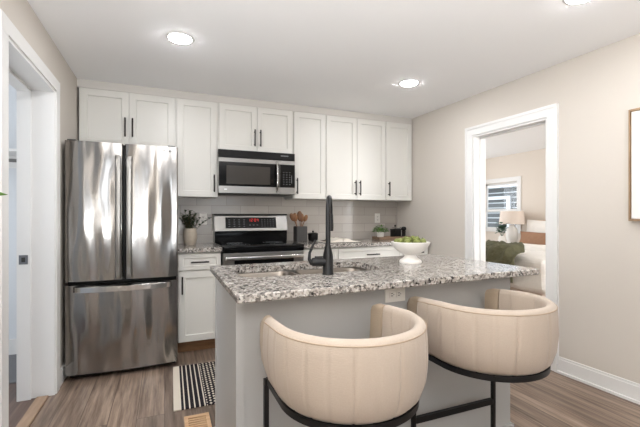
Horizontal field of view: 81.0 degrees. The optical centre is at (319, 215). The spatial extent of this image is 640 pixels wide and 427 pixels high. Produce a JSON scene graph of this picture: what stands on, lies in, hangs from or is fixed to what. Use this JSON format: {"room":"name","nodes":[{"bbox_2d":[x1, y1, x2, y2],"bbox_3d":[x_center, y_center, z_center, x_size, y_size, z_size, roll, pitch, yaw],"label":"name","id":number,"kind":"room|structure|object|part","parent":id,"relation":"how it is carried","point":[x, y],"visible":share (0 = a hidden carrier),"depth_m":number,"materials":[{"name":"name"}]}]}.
{"room":"kitchen","nodes":[
{"label":"kitchen","id":0,"kind":"room"},
{"bbox_2d":[9,84,16,338],"bbox_3d":[-2.681,0.014,1.985,1.805,2.352,3.120,0,0,-22],"label":"wall","id":1,"kind":"structure","parent":0,"point":[12,91],"depth_m":3.21,"materials":[{"name":"white paint"}]},
{"bbox_2d":[9,148,16,167],"bbox_3d":[-2.998,-0.471,2.894,1.675,0.122,0.322,0,0,-22],"label":"closet shelf","id":2,"kind":"object","parent":1,"relation":"attached to","point":[12,152],"visible":0.02,"depth_m":3.16,"materials":[{"name":"white"}]},
{"bbox_2d":[9,339,16,354],"bbox_3d":[-2.891,1.123,2.623,1.705,0.135,0.900,0,0,-22],"label":"baseboard","id":3,"kind":"structure","parent":1,"relation":"attached to","point":[12,342],"depth_m":3.20,"materials":[{"name":"white"}]},
{"bbox_2d":[0,0,78,367],"bbox_3d":[-0.278,0.014,-1.289,0.130,2.352,10.230,0,0,-22],"label":"wall","id":4,"kind":"structure","parent":0,"point":[21,14],"depth_m":2.67,"materials":[{"name":"beige paint"}]},
{"bbox_2d":[0,9,59,426],"bbox_3d":[-1.611,0.138,2.120,0.022,2.105,1.010,0,0,-22],"label":"trim","id":5,"kind":"structure","parent":4,"relation":"attached to","point":[8,30],"depth_m":1.71,"materials":[{"name":"white wood"}]},
{"bbox_2d":[9,38,54,401],"bbox_3d":[-1.702,0.173,2.082,0.201,2.034,0.848,0,0,-22],"label":"trim","id":6,"kind":"structure","parent":4,"relation":"attached to","point":[35,95],"depth_m":2.45,"materials":[{"name":"white wood"}]},
{"bbox_2d":[19,255,27,264],"bbox_3d":[-1.909,0.282,2.413,0.048,0.060,0.006,0,0,-22],"label":"strike plate","id":7,"kind":"object","parent":6,"relation":"attached to","point":[23,259],"visible":1,"depth_m":2.41,"materials":[{"name":"silver metal"}]},
{"bbox_2d":[60,362,66,386],"bbox_3d":[-0.216,1.135,-1.264,0.024,0.110,10.230,0,0,-22],"label":"baseboard","id":8,"kind":"structure","parent":4,"relation":"attached to","point":[62,369],"depth_m":2.67,"materials":[{"name":"white"}]},
{"bbox_2d":[9,348,639,426],"bbox_3d":[0.604,1.217,-0.778,5.720,0.066,10.740,0,0,-22],"label":"floor","id":9,"kind":"structure","parent":0,"point":[137,397],"depth_m":2.38,"materials":[{"name":"brown wood"}]},
{"bbox_2d":[16,395,48,426],"bbox_3d":[-1.663,1.182,2.090,0.067,0.016,0.784,0,0,-22],"label":"threshold strip","id":10,"kind":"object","parent":9,"relation":"on","point":[31,413],"depth_m":2.25,"materials":[{"name":"brown wood"}]},
{"bbox_2d":[65,139,177,376],"bbox_3d":[-1.608,0.318,3.145,0.758,1.745,0.879,0,0,-22],"label":"refrigerator","id":11,"kind":"object","parent":9,"relation":"on","point":[121,201],"visible":1,"depth_m":2.79,"materials":[{"name":"grey metal"}]},
{"bbox_3d":[-1.661,-0.035,2.768,0.371,1.017,0.070,0,0,-23],"label":"door","id":12,"kind":"part","parent":11,"relation":"part of","materials":[{"name":"silver metal"}]},
{"bbox_3d":[-1.501,0.007,2.787,0.040,0.915,0.042,0,0,-23],"label":"handle","id":13,"kind":"part","parent":11,"relation":"part of","materials":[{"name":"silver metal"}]},
{"bbox_3d":[-1.479,0.824,2.835,0.758,0.643,0.086,0,0,-23],"label":"freezer drawer","id":14,"kind":"part","parent":11,"relation":"part of","materials":[{"name":"silver metal"}]},
{"bbox_3d":[-1.451,0.529,2.779,0.655,0.044,0.083,0,0,-23],"label":"handle","id":15,"kind":"part","parent":11,"relation":"part of","materials":[{"name":"silver metal"}]},
{"bbox_3d":[-1.434,0.007,2.814,0.040,0.915,0.042,0,0,-23],"label":"handle","id":16,"kind":"part","parent":11,"relation":"part of","materials":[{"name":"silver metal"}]},
{"bbox_3d":[-1.305,-0.035,2.916,0.373,1.017,0.070,0,0,-23],"label":"door","id":17,"kind":"part","parent":11,"relation":"part of","materials":[{"name":"silver metal"}]},
{"bbox_2d":[173,361,214,411],"bbox_3d":[-0.466,1.186,2.829,1.195,0.008,0.710,0,0,-22],"label":"rug","id":18,"kind":"object","parent":9,"relation":"on","point":[193,384],"visible":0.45,"depth_m":2.62,"materials":[{"name":"fabric"}]},
{"bbox_2d":[184,412,211,426],"bbox_3d":[-0.681,1.185,2.102,0.140,0.009,0.285,0,0,-22],"label":"floor vent","id":19,"kind":"object","parent":9,"relation":"in","point":[203,419],"visible":1,"depth_m":2.17,"materials":[{"name":"brown wood"}]},
{"bbox_2d":[176,252,220,352],"bbox_3d":[-1.149,0.753,3.517,0.356,0.874,0.656,0,0,-22],"label":"base cabinet","id":20,"kind":"object","parent":9,"relation":"on","point":[196,283],"visible":0.85,"depth_m":3.25,"materials":[{"name":"white paint"}]},
{"bbox_3d":[-1.043,0.777,3.261,0.348,0.602,0.020,0,0,-23],"label":"door","id":21,"kind":"part","parent":20,"relation":"part of","materials":[{"name":"white paint"}]},
{"bbox_2d":[178,243,221,252],"bbox_3d":[-1.151,0.295,3.525,0.366,0.038,0.640,0,0,-22],"label":"countertop","id":22,"kind":"structure","parent":20,"relation":"on","point":[198,247],"depth_m":3.29,"materials":[{"name":"stone"}]},
{"bbox_2d":[179,210,211,244],"bbox_3d":[-1.201,0.107,3.620,0.311,0.337,0.168,0,0,-22],"label":"potted plant","id":23,"kind":"object","parent":22,"relation":"on","point":[189,234],"visible":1,"depth_m":3.56,"materials":[{"name":"green plant"}]},
{"bbox_3d":[-1.245,0.197,3.597,0.128,0.158,0.128,0,0,-23],"label":"pot","id":24,"kind":"part","parent":23,"relation":"part of","materials":[{"name":"beige ceramic"}]},
{"bbox_3d":[-1.043,0.397,3.261,0.348,0.138,0.020,0,0,-23],"label":"drawer","id":25,"kind":"part","parent":20,"relation":"part of","materials":[{"name":"white paint"}]},
{"bbox_2d":[212,214,303,264],"bbox_3d":[-0.625,0.585,3.710,0.777,1.211,0.697,0,0,-22],"label":"range","id":26,"kind":"object","parent":9,"relation":"on","point":[243,238],"visible":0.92,"depth_m":3.77,"materials":[{"name":"grey metal"}]},
{"bbox_2d":[215,241,303,248],"bbox_3d":[-0.603,0.281,3.680,0.759,0.026,0.538,0,0,-23],"label":"cooktop","id":27,"kind":"object","parent":26,"relation":"in","point":[224,244],"depth_m":3.53,"materials":[{"name":"black glass"}]},
{"bbox_3d":[-0.514,0.638,3.466,0.754,0.613,0.053,0,0,-23],"label":"oven door","id":28,"kind":"part","parent":26,"relation":"part of","materials":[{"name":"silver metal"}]},
{"bbox_3d":[-0.513,0.311,3.463,0.755,0.034,0.059,0,0,-23],"label":"trim","id":29,"kind":"part","parent":26,"relation":"part of","materials":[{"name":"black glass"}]},
{"bbox_3d":[-0.494,0.376,3.417,0.730,0.033,0.056,0,0,-23],"label":"handle","id":30,"kind":"part","parent":26,"relation":"part of","materials":[{"name":"silver metal"}]},
{"bbox_2d":[302,248,337,260],"bbox_3d":[-0.099,0.753,3.952,0.369,0.874,0.656,0,0,-22],"label":"base cabinet","id":31,"kind":"object","parent":9,"relation":"on","point":[316,252],"visible":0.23,"depth_m":3.68,"materials":[{"name":"white paint"}]},
{"bbox_2d":[291,238,430,248],"bbox_3d":[0.418,0.295,4.175,1.498,0.038,0.640,0,0,-22],"label":"countertop","id":32,"kind":"structure","parent":31,"relation":"on","point":[363,242],"depth_m":3.85,"materials":[{"name":"stone"}]},
{"bbox_2d":[293,226,306,241],"bbox_3d":[-0.213,0.194,4.047,0.120,0.165,0.120,0,0,-22],"label":"utensil crock","id":33,"kind":"object","parent":32,"relation":"on","point":[299,232],"visible":0.99,"depth_m":4.00,"materials":[{"name":"grey ceramic"}]},
{"bbox_2d":[290,213,296,225],"bbox_3d":[-0.248,0.109,4.005,0.157,0.279,0.025,0,0,-22],"label":"wooden spoon","id":34,"kind":"object","parent":33,"relation":"in","point":[292,216],"visible":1,"depth_m":3.98,"materials":[{"name":"brown wood"}]},
{"bbox_2d":[297,211,302,225],"bbox_3d":[-0.218,0.096,4.051,0.058,0.301,0.025,0,0,18],"label":"wooden spoon","id":35,"kind":"object","parent":33,"relation":"in","point":[299,214],"visible":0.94,"depth_m":4.04,"materials":[{"name":"brown wood"}]},
{"bbox_2d":[308,231,317,240],"bbox_3d":[-0.077,0.218,4.146,0.120,0.116,0.120,0,0,-22],"label":"sugar pot","id":36,"kind":"object","parent":32,"relation":"on","point":[312,236],"visible":0.92,"depth_m":4.10,"materials":[{"name":"black ceramic"}]},
{"bbox_2d":[308,235,317,240],"bbox_3d":[-0.077,0.240,4.146,0.112,0.072,0.112,0,0,-23],"label":"jar","id":37,"kind":"object","parent":36,"relation":"on","point":[310,237],"depth_m":4.10,"materials":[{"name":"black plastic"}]},
{"bbox_2d":[316,237,359,242],"bbox_3d":[0.193,0.255,4.003,0.410,0.042,0.284,0,0,-22],"label":"open book","id":38,"kind":"object","parent":32,"relation":"on","point":[336,239],"visible":0.79,"depth_m":3.90,"materials":[{"name":"beige paper"}]},
{"bbox_2d":[372,236,410,239],"bbox_3d":[0.850,0.258,4.428,0.450,0.036,0.160,0,0,-22],"label":"serving tray","id":39,"kind":"object","parent":32,"relation":"on","point":[373,237],"visible":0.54,"depth_m":4.34,"materials":[{"name":"brown wood"}]},
{"bbox_2d":[371,225,388,236],"bbox_3d":[0.702,0.181,4.359,0.219,0.166,0.220,0,0,-22],"label":"potted herb","id":40,"kind":"object","parent":39,"relation":"on","point":[381,233],"visible":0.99,"depth_m":4.33,"materials":[{"name":"green plant"}]},
{"bbox_2d":[377,232,383,236],"bbox_3d":[0.703,0.227,4.361,0.086,0.075,0.086,0,0,-23],"label":"pot","id":41,"kind":"object","parent":40,"relation":"on","point":[379,234],"depth_m":4.33,"materials":[{"name":"white ceramic"}]},
{"bbox_2d":[390,225,401,236],"bbox_3d":[0.897,0.183,4.441,0.102,0.162,0.096,0,0,-22],"label":"canister","id":42,"kind":"object","parent":39,"relation":"on","point":[395,232],"visible":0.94,"depth_m":4.40,"materials":[{"name":"black plastic"}]},
{"bbox_2d":[401,227,405,235],"bbox_3d":[1.000,0.195,4.484,0.068,0.138,0.068,0,0,-22],"label":"pepper mill","id":43,"kind":"object","parent":39,"relation":"on","point":[402,228],"visible":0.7,"depth_m":4.46,"materials":[{"name":"black plastic"}]},
{"bbox_2d":[260,303,427,426],"bbox_3d":[0.110,0.777,1.331,0.562,0.826,0.507,0,0,-22],"label":"counter stool","id":44,"kind":"object","parent":9,"relation":"on","point":[379,380],"visible":1,"depth_m":1.12,"materials":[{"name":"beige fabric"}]},
{"bbox_3d":[-0.206,0.906,1.435,0.019,0.568,0.019,0,0,-23],"label":"leg","id":45,"kind":"part","parent":44,"relation":"part of","materials":[{"name":"black metal"}]},
{"bbox_3d":[-0.193,0.499,1.427,0.068,0.246,0.078,0,0,-23],"label":"arm","id":46,"kind":"part","parent":44,"relation":"part of","materials":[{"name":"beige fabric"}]},
{"bbox_3d":[0.256,0.499,1.613,0.068,0.246,0.078,0,0,-23],"label":"arm","id":47,"kind":"part","parent":44,"relation":"part of","materials":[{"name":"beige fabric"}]},
{"bbox_2d":[215,267,513,426],"bbox_3d":[0.250,0.755,2.093,1.568,0.870,0.732,0,0,-22],"label":"kitchen island","id":48,"kind":"object","parent":9,"relation":"on","point":[240,372],"visible":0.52,"depth_m":1.70,"materials":[{"name":"grey paint"}]},
{"bbox_3d":[-0.557,0.744,2.063,0.034,0.848,0.034,0,0,-23],"label":"corner post","id":49,"kind":"part","parent":48,"relation":"part of","materials":[{"name":"grey paint"}]},
{"bbox_3d":[-0.320,0.744,1.491,0.034,0.848,0.034,0,0,-23],"label":"corner post","id":50,"kind":"part","parent":48,"relation":"part of","materials":[{"name":"grey paint"}]},
{"bbox_2d":[210,254,539,303],"bbox_3d":[0.282,0.304,2.104,1.649,0.032,0.928,0,0,-22],"label":"island countertop","id":51,"kind":"structure","parent":48,"relation":"on","point":[383,273],"depth_m":1.83,"materials":[{"name":"stone"}]},
{"bbox_2d":[238,267,367,276],"bbox_3d":[-0.063,0.411,2.056,0.805,0.178,0.384,0,0,-22],"label":"sink","id":52,"kind":"object","parent":51,"relation":"in","point":[342,269],"visible":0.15,"depth_m":2.19,"materials":[{"name":"silver metal"}]},
{"bbox_3d":[-0.277,0.411,1.968,0.342,0.178,0.384,0,0,-23],"label":"bowl","id":53,"kind":"part","parent":52,"relation":"part of","materials":[{"name":"silver metal"}]},
{"bbox_3d":[0.106,0.411,2.126,0.439,0.178,0.384,0,0,-23],"label":"bowl","id":54,"kind":"part","parent":52,"relation":"part of","materials":[{"name":"silver metal"}]},
{"bbox_2d":[308,195,333,274],"bbox_3d":[0.044,0.089,1.928,0.112,0.397,0.261,0,0,26],"label":"faucet","id":55,"kind":"object","parent":51,"relation":"on","point":[326,261],"visible":1,"depth_m":1.84,"materials":[{"name":"black metal"}]},
{"bbox_3d":[-0.039,0.179,1.841,0.045,0.127,0.018,0,0,-11],"label":"lever","id":56,"kind":"part","parent":55,"relation":"part of","materials":[{"name":"black metal"}]},
{"bbox_3d":[-0.007,0.226,1.847,0.074,0.042,0.043,0,0,-11],"label":"handle","id":57,"kind":"part","parent":55,"relation":"part of","materials":[{"name":"black metal"}]},
{"bbox_3d":[0.049,0.024,1.952,0.024,0.267,0.217,0,0,5],"label":"spout","id":58,"kind":"part","parent":55,"relation":"part of","materials":[{"name":"black metal"}]},
{"bbox_2d":[391,241,429,263],"bbox_3d":[0.559,0.223,2.315,0.236,0.130,0.236,0,0,-22],"label":"footed bowl","id":59,"kind":"object","parent":51,"relation":"on","point":[410,250],"visible":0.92,"depth_m":2.25,"materials":[{"name":"white ceramic"}]},
{"bbox_2d":[385,288,404,302],"bbox_3d":[0.357,0.372,1.784,0.116,0.072,0.008,0,0,-25],"label":"outlet","id":60,"kind":"object","parent":48,"relation":"attached to","point":[398,294],"visible":0.86,"depth_m":1.78,"materials":[{"name":"white plastic"}]},
{"bbox_2d":[389,291,393,297],"bbox_3d":[0.340,0.372,1.773,0.029,0.029,0.003,0,0,-25],"label":"receptacle","id":61,"kind":"object","parent":60,"relation":"attached to","point":[391,293],"depth_m":1.77,"materials":[{"name":"grey plastic"}]},
{"bbox_2d":[396,291,400,296],"bbox_3d":[0.376,0.372,1.790,0.029,0.029,0.003,0,0,-25],"label":"receptacle","id":62,"kind":"object","parent":60,"relation":"attached to","point":[398,293],"depth_m":1.79,"materials":[{"name":"grey plastic"}]},
{"bbox_3d":[0.250,1.179,2.093,1.568,0.022,0.732,0,0,-23],"label":"shoe moulding","id":63,"kind":"part","parent":48,"relation":"part of","materials":[{"name":"grey paint"}]},
{"bbox_2d":[337,246,402,258],"bbox_3d":[0.431,0.753,4.172,0.776,0.874,0.656,0,0,-22],"label":"base cabinet","id":64,"kind":"object","parent":9,"relation":"on","point":[369,251],"visible":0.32,"depth_m":3.89,"materials":[{"name":"white paint"}]},
{"bbox_2d":[403,247,427,255],"bbox_3d":[0.945,0.753,4.385,0.331,0.874,0.656,0,0,-22],"label":"base cabinet","id":65,"kind":"object","parent":9,"relation":"on","point":[426,250],"visible":0.09,"depth_m":4.17,"materials":[{"name":"white paint"}]},
{"bbox_2d":[407,288,558,426],"bbox_3d":[0.759,0.777,1.670,0.562,0.826,0.507,0,0,-22],"label":"counter stool","id":66,"kind":"object","parent":9,"relation":"on","point":[514,338],"visible":0.96,"depth_m":1.47,"materials":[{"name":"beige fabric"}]},
{"bbox_3d":[0.443,0.906,1.774,0.019,0.568,0.019,0,0,-23],"label":"leg","id":67,"kind":"part","parent":66,"relation":"part of","materials":[{"name":"black metal"}]},
{"bbox_3d":[0.456,0.499,1.766,0.068,0.246,0.078,0,0,-23],"label":"arm","id":68,"kind":"part","parent":66,"relation":"part of","materials":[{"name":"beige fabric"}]},
{"bbox_3d":[0.776,0.493,1.628,0.562,0.258,0.416,0,0,-23],"label":"backrest","id":69,"kind":"part","parent":66,"relation":"part of","materials":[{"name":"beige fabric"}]},
{"bbox_3d":[0.905,0.499,1.952,0.068,0.246,0.078,0,0,-23],"label":"arm","id":70,"kind":"part","parent":66,"relation":"part of","materials":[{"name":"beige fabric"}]},
{"bbox_3d":[0.908,0.906,1.967,0.019,0.568,0.019,0,0,-23],"label":"leg","id":71,"kind":"part","parent":66,"relation":"part of","materials":[{"name":"black metal"}]},
{"bbox_2d":[27,0,639,158],"bbox_3d":[2.445,-1.192,1.056,6.975,0.060,12.720,0,0,-22],"label":"ceiling","id":72,"kind":"structure","parent":0,"point":[347,55],"depth_m":2.56,"materials":[{"name":"white paint"}]},
{"bbox_2d":[166,32,194,44],"bbox_3d":[-0.914,-1.157,2.452,0.178,0.010,0.178,0,0,-22],"label":"recessed light","id":73,"kind":"object","parent":72,"relation":"in","point":[182,38],"visible":1,"depth_m":2.44,"materials":[{"name":"white"}]},
{"bbox_2d":[399,79,418,86],"bbox_3d":[0.777,-1.157,3.277,0.178,0.010,0.178,0,0,-22],"label":"recessed light","id":74,"kind":"object","parent":72,"relation":"in","point":[410,82],"visible":1,"depth_m":3.26,"materials":[{"name":"white"}]},
{"bbox_2d":[562,0,589,4],"bbox_3d":[1.379,-1.157,1.974,0.178,0.010,0.178,0,0,-22],"label":"recessed light","id":75,"kind":"object","parent":72,"relation":"in","point":[568,2],"visible":1,"depth_m":2.02,"materials":[{"name":"white"}]},
{"bbox_2d":[486,148,545,242],"bbox_3d":[2.904,0.014,4.710,3.370,2.352,6.320,0,0,-22],"label":"wall","id":76,"kind":"structure","parent":0,"point":[530,165],"depth_m":6.79,"materials":[{"name":"beige paint"}]},
{"bbox_2d":[486,176,520,232],"bbox_3d":[3.535,-0.207,7.347,0.125,1.055,1.010,0,0,-22],"label":"window","id":77,"kind":"structure","parent":76,"relation":"in","point":[508,180],"depth_m":7.24,"materials":[{"name":"white"}]},
{"bbox_2d":[397,33,639,383],"bbox_3d":[3.115,0.014,0.116,0.130,2.352,10.237,0,0,-24],"label":"wall","id":78,"kind":"structure","parent":0,"point":[595,91],"depth_m":2.71,"materials":[{"name":"beige paint"}]},
{"bbox_2d":[379,122,411,200],"bbox_3d":[0.872,-0.637,4.522,0.361,0.911,0.369,0,0,-22],"label":"upper cabinet","id":79,"kind":"object","parent":78,"relation":"attached to","point":[398,135],"visible":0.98,"depth_m":4.40,"materials":[{"name":"white paint"}]},
{"bbox_3d":[0.797,-0.310,4.313,0.013,0.165,0.040,0,0,-23],"label":"handle","id":80,"kind":"part","parent":79,"relation":"part of","materials":[{"name":"brown metal"}]},
{"bbox_2d":[465,103,558,372],"bbox_3d":[1.694,0.206,3.303,0.142,1.967,0.758,0,0,-24],"label":"door frame","id":81,"kind":"structure","parent":78,"relation":"attached to","point":[479,141],"depth_m":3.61,"materials":[{"name":"white wood"}]},
{"bbox_2d":[557,356,639,404],"bbox_3d":[3.184,1.129,-0.218,0.036,0.122,9.564,0,0,-24],"label":"baseboard","id":82,"kind":"structure","parent":78,"relation":"attached to","point":[626,389],"depth_m":2.58,"materials":[{"name":"white"}]},
{"bbox_2d":[628,107,639,220],"bbox_3d":[2.111,-0.324,2.155,0.041,0.712,0.566,0,0,-24],"label":"framed canvas","id":83,"kind":"object","parent":78,"relation":"attached to","point":[633,114],"visible":1,"depth_m":2.38,"materials":[{"name":"brown wood"}]},
{"bbox_3d":[2.923,1.218,4.729,3.280,0.063,6.300,0,0,-22],"label":"floor","id":84,"kind":"structure","parent":0,"visible":0},
{"bbox_2d":[506,220,545,297],"bbox_3d":[3.133,0.632,5.429,2.145,1.115,1.865,0,0,-22],"label":"bed","id":85,"kind":"object","parent":84,"relation":"on","point":[534,256],"visible":0.11,"depth_m":4.43,"materials":[{"name":"white fabric"}]},
{"bbox_2d":[486,240,524,282],"bbox_3d":[2.220,0.567,5.206,0.675,0.456,1.619,0,0,-22],"label":"throw blanket","id":86,"kind":"object","parent":85,"relation":"on","point":[502,252],"visible":0.33,"depth_m":4.57,"materials":[{"name":"green fabric"}]},
{"bbox_2d":[510,250,545,294],"bbox_3d":[2.829,0.689,5.303,1.487,0.433,1.865,0,0,-23],"label":"duvet","id":87,"kind":"object","parent":85,"relation":"on","point":[535,284],"depth_m":4.40,"materials":[{"name":"white fabric"}]},
{"bbox_2d":[519,231,545,244],"bbox_3d":[3.612,0.405,5.815,0.165,0.293,1.240,0,0,-22],"label":"lumbar pillow","id":88,"kind":"object","parent":85,"relation":"on","point":[526,237],"visible":0.33,"depth_m":6.08,"materials":[{"name":"orange fabric"}]},
{"bbox_2d":[527,220,545,232],"bbox_3d":[3.758,0.315,6.200,0.198,0.508,0.840,0,0,-22],"label":"pillow","id":89,"kind":"object","parent":85,"relation":"on","point":[537,226],"visible":0.27,"depth_m":6.35,"materials":[{"name":"white fabric"}]},
{"bbox_3d":[3.316,0.840,6.813,0.579,0.700,0.550,0,0,-22],"label":"nightstand","id":90,"kind":"object","parent":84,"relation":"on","visible":0},
{"bbox_2d":[495,222,508,241],"bbox_3d":[3.205,0.296,6.612,0.232,0.388,0.246,0,0,33],"label":"potted plant","id":91,"kind":"object","parent":90,"relation":"on","point":[502,227],"visible":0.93,"depth_m":6.57,"materials":[{"name":"green plant"}]},
{"bbox_3d":[3.212,0.420,6.618,0.132,0.140,0.132,0,0,-23],"label":"pot","id":92,"kind":"part","parent":91,"relation":"part of","materials":[{"name":"white ceramic"}]},
{"bbox_2d":[499,211,524,241],"bbox_3d":[3.470,0.203,6.779,0.430,0.575,0.430,0,0,-22],"label":"table lamp","id":93,"kind":"object","parent":90,"relation":"on","point":[509,217],"visible":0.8,"depth_m":6.67,"materials":[{"name":"white ceramic"}]},
{"bbox_3d":[3.470,0.030,6.779,0.430,0.230,0.430,0,0,-23],"label":"lamp shade","id":94,"kind":"part","parent":93,"relation":"part of","materials":[{"name":"beige fabric"}]},
{"bbox_3d":[-0.621,0.014,4.159,3.685,2.352,0.100,0,0,-22],"label":"wall","id":95,"kind":"structure","parent":0,"visible":0},
{"bbox_2d":[79,87,175,146],"bbox_3d":[-1.738,-0.847,3.441,0.766,0.493,0.369,0,0,-22],"label":"upper cabinet","id":96,"kind":"object","parent":95,"relation":"attached to","point":[107,116],"visible":0.89,"depth_m":3.30,"materials":[{"name":"white paint"}]},
{"bbox_3d":[-1.861,-0.843,3.245,0.373,0.486,0.020,0,0,-23],"label":"door","id":97,"kind":"part","parent":96,"relation":"part of","materials":[{"name":"white paint"}]},
{"bbox_3d":[-1.703,-0.775,3.278,0.013,0.165,0.040,0,0,-23],"label":"handle","id":98,"kind":"part","parent":96,"relation":"part of","materials":[{"name":"brown metal"}]},
{"bbox_3d":[-1.514,-0.843,3.389,0.373,0.486,0.020,0,0,-23],"label":"door","id":99,"kind":"part","parent":96,"relation":"part of","materials":[{"name":"white paint"}]},
{"bbox_2d":[176,98,217,197],"bbox_3d":[-1.209,-0.637,3.660,0.379,0.911,0.369,0,0,-22],"label":"upper cabinet","id":100,"kind":"object","parent":95,"relation":"attached to","point":[196,121],"visible":0.94,"depth_m":3.54,"materials":[{"name":"white paint"}]},
{"bbox_2d":[77,78,411,123],"bbox_3d":[-0.485,-1.127,3.832,3.407,0.069,0.028,0,0,-22],"label":"trim","id":101,"kind":"structure","parent":95,"relation":"attached to","point":[83,83],"depth_m":3.66,"materials":[{"name":"grey paint"}]},
{"bbox_2d":[218,103,292,153],"bbox_3d":[-0.683,-0.865,3.878,0.760,0.457,0.369,0,0,-22],"label":"upper cabinet","id":102,"kind":"object","parent":95,"relation":"attached to","point":[240,127],"visible":0.91,"depth_m":3.73,"materials":[{"name":"white paint"}]},
{"bbox_3d":[-0.803,-0.861,3.683,0.369,0.450,0.020,0,0,-23],"label":"door","id":103,"kind":"part","parent":102,"relation":"part of","materials":[{"name":"white paint"}]},
{"bbox_3d":[-0.646,-0.772,3.716,0.013,0.165,0.040,0,0,-23],"label":"handle","id":104,"kind":"part","parent":102,"relation":"part of","materials":[{"name":"brown metal"}]},
{"bbox_2d":[218,149,294,196],"bbox_3d":[-0.670,-0.423,3.826,0.758,0.418,0.454,0,0,-22],"label":"microwave","id":105,"kind":"object","parent":102,"relation":"attached to","point":[240,172],"visible":1,"depth_m":3.66,"materials":[{"name":"grey metal"}]},
{"bbox_3d":[-0.686,-0.387,3.653,0.596,0.338,0.035,0,0,-23],"label":"door","id":106,"kind":"part","parent":105,"relation":"part of","materials":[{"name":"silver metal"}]},
{"bbox_3d":[-0.678,-0.401,3.637,0.590,0.230,0.004,0,0,-23],"label":"glass","id":107,"kind":"part","parent":105,"relation":"part of","materials":[{"name":"black glass"}]},
{"bbox_3d":[-0.424,-0.388,3.715,0.019,0.310,0.059,0,0,-23],"label":"handle","id":108,"kind":"part","parent":105,"relation":"part of","materials":[{"name":"silver metal"}]},
{"bbox_3d":[-0.335,-0.387,3.798,0.160,0.338,0.035,0,0,-23],"label":"control panel","id":109,"kind":"part","parent":105,"relation":"part of","materials":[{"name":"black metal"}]},
{"bbox_3d":[-0.593,-0.772,3.738,0.013,0.165,0.040,0,0,-23],"label":"handle","id":110,"kind":"part","parent":102,"relation":"part of","materials":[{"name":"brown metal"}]},
{"bbox_3d":[-0.459,-0.861,3.826,0.369,0.450,0.020,0,0,-23],"label":"door","id":111,"kind":"part","parent":102,"relation":"part of","materials":[{"name":"white paint"}]},
{"bbox_2d":[178,195,396,243],"bbox_3d":[-0.241,0.040,4.256,2.632,0.540,0.012,0,0,-22],"label":"backsplash","id":112,"kind":"structure","parent":95,"relation":"attached to","point":[351,219],"depth_m":4.29,"materials":[{"name":"tile"}]},
{"bbox_2d":[200,213,206,224],"bbox_3d":[-1.198,0.032,3.848,0.072,0.116,0.008,0,0,-22],"label":"outlet","id":113,"kind":"object","parent":112,"relation":"attached to","point":[203,216],"visible":0.89,"depth_m":3.85,"materials":[{"name":"white plastic"}]},
{"bbox_2d":[375,213,379,222],"bbox_3d":[0.711,0.027,4.639,0.072,0.116,0.008,0,0,-22],"label":"outlet","id":114,"kind":"object","parent":112,"relation":"attached to","point":[377,215],"visible":1,"depth_m":4.63,"materials":[{"name":"white plastic"}]},
{"bbox_2d":[284,111,325,199],"bbox_3d":[-0.161,-0.637,4.094,0.370,0.911,0.369,0,0,-22],"label":"upper cabinet","id":115,"kind":"object","parent":95,"relation":"attached to","point":[309,129],"visible":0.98,"depth_m":3.97,"materials":[{"name":"white paint"}]},
{"bbox_2d":[320,115,385,200],"bbox_3d":[0.357,-0.637,4.309,0.752,0.911,0.369,0,0,-22],"label":"upper cabinet","id":116,"kind":"object","parent":95,"relation":"attached to","point":[355,147],"visible":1,"depth_m":4.16,"materials":[{"name":"white paint"}]},
{"bbox_3d":[0.236,-0.634,4.114,0.370,0.904,0.020,0,0,-23],"label":"door","id":117,"kind":"part","parent":116,"relation":"part of","materials":[{"name":"white paint"}]},
{"bbox_3d":[0.581,-0.634,4.256,0.370,0.904,0.020,0,0,-23],"label":"door","id":118,"kind":"part","parent":116,"relation":"part of","materials":[{"name":"white paint"}]},
{"label":"outside","id":119,"kind":"structure","parent":0,"visible":0},
{"bbox_3d":[6.639,1.640,10.327,7.830,0.100,18.000,0,0,-22],"label":"ground","id":120,"kind":"structure","parent":119,"visible":0},
{"bbox_2d":[488,184,516,227],"bbox_3d":[6.540,0.140,11.909,2.800,2.900,11.000,0,0,-22],"label":"neighbouring house","id":121,"kind":"structure","parent":120,"relation":"on","point":[502,196],"depth_m":11.60,"materials":[{"name":"grey"}]},
{"bbox_3d":[5.441,0.190,11.898,0.080,1.600,1.440,0,0,-23],"label":"window trim","id":122,"kind":"part","parent":121,"relation":"part of","materials":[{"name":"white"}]}
]}

